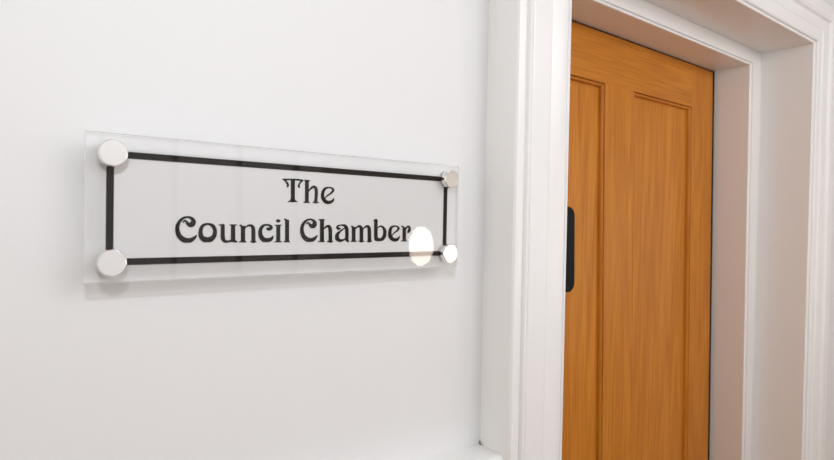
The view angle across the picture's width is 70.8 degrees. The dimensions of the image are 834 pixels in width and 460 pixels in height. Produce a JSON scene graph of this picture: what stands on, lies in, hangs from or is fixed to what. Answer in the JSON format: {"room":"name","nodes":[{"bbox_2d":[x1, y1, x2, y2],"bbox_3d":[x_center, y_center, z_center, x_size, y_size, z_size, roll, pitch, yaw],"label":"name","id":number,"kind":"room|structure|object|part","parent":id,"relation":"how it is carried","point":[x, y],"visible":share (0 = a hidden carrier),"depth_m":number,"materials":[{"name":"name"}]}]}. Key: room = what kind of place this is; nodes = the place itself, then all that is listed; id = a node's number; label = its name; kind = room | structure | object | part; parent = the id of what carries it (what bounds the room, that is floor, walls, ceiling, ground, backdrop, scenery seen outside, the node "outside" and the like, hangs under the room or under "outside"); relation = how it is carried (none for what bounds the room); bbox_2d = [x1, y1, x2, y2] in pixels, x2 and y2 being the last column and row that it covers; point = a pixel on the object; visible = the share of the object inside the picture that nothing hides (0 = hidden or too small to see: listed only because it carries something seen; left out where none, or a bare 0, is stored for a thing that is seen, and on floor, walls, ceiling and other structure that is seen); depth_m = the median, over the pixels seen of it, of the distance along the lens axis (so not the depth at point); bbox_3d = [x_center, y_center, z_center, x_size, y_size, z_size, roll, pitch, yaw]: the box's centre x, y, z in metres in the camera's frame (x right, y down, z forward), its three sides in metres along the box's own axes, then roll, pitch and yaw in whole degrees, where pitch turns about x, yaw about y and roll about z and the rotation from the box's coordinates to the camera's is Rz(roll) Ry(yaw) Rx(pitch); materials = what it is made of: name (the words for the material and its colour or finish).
{"room":"town hall corridor","nodes":[
{"label":"town hall corridor","id":0,"kind":"room"},
{"bbox_2d":[0,0,833,459],"bbox_3d":[0.053,0.259,1.062,5.800,2.550,0.330,0,1,-38],"label":"wall","id":1,"kind":"structure","parent":0,"point":[386,364],"depth_m":0.65,"materials":[{"name":"white paint"}]},
{"bbox_2d":[83,130,458,283],"bbox_3d":[-0.128,-0.019,0.677,0.453,0.139,0.038,0,1,-38],"label":"wall sign","id":2,"kind":"object","parent":1,"relation":"attached to","point":[157,209],"visible":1,"depth_m":0.63,"materials":[{"name":"clear plastic"}]},
{"bbox_2d":[429,441,503,459],"bbox_3d":[-0.998,0.362,-0.007,2.826,0.101,0.053,0,1,-38],"label":"trim","id":3,"kind":"structure","parent":1,"relation":"attached to","point":[479,451],"depth_m":0.84,"materials":[{"name":"white paint"}]},
{"bbox_2d":[562,21,712,459],"bbox_3d":[0.510,0.544,1.394,0.895,1.972,0.116,0,1,-38],"label":"door","id":4,"kind":"structure","parent":1,"relation":"in","point":[637,330],"depth_m":1.43,"materials":[{"name":"brown wood"}]},
{"bbox_3d":[0.291,0.038,1.138,0.043,0.166,0.010,0,1,-38],"label":"handle","id":5,"kind":"part","parent":4,"relation":"part of","materials":[{"name":"black metal"}]},
{"bbox_3d":[0.339,0.192,1.297,0.219,1.046,0.020,0,1,-38],"label":"panel","id":6,"kind":"part","parent":4,"relation":"part of","materials":[{"name":"brown wood"}]},
{"bbox_3d":[0.347,0.192,1.287,0.220,1.048,0.015,0,1,-38],"label":"moulding","id":7,"kind":"part","parent":4,"relation":"part of","materials":[{"name":"brown wood"}]},
{"bbox_3d":[0.492,-0.387,1.400,0.589,0.112,0.040,0,1,-38],"label":"rail","id":8,"kind":"part","parent":4,"relation":"part of","materials":[{"name":"brown wood"}]},
{"bbox_3d":[0.615,0.193,1.515,0.308,1.046,0.020,0,1,-38],"label":"panel","id":9,"kind":"part","parent":4,"relation":"part of","materials":[{"name":"brown wood"}]},
{"bbox_3d":[0.623,0.194,1.504,0.310,1.048,0.015,0,1,-38],"label":"moulding","id":10,"kind":"part","parent":4,"relation":"part of","materials":[{"name":"brown wood"}]},
{"bbox_2d":[480,0,833,459],"bbox_3d":[0.621,0.465,1.261,1.296,2.152,0.070,0,1,-38],"label":"trim","id":11,"kind":"structure","parent":1,"relation":"attached to","point":[527,73],"depth_m":0.87,"materials":[{"name":"white paint"}]},
{"bbox_2d":[571,0,761,459],"bbox_3d":[0.507,0.523,1.402,1.057,2.026,0.167,0,1,-38],"label":"trim","id":12,"kind":"structure","parent":1,"relation":"attached to","point":[737,67],"depth_m":1.60,"materials":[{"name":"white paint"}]},
{"bbox_2d":[559,0,815,459],"bbox_3d":[0.578,0.522,1.277,1.030,2.036,0.134,0,1,-38],"label":"trim","id":13,"kind":"structure","parent":1,"relation":"attached to","point":[788,56],"depth_m":1.56,"materials":[{"name":"white paint"}]}
]}

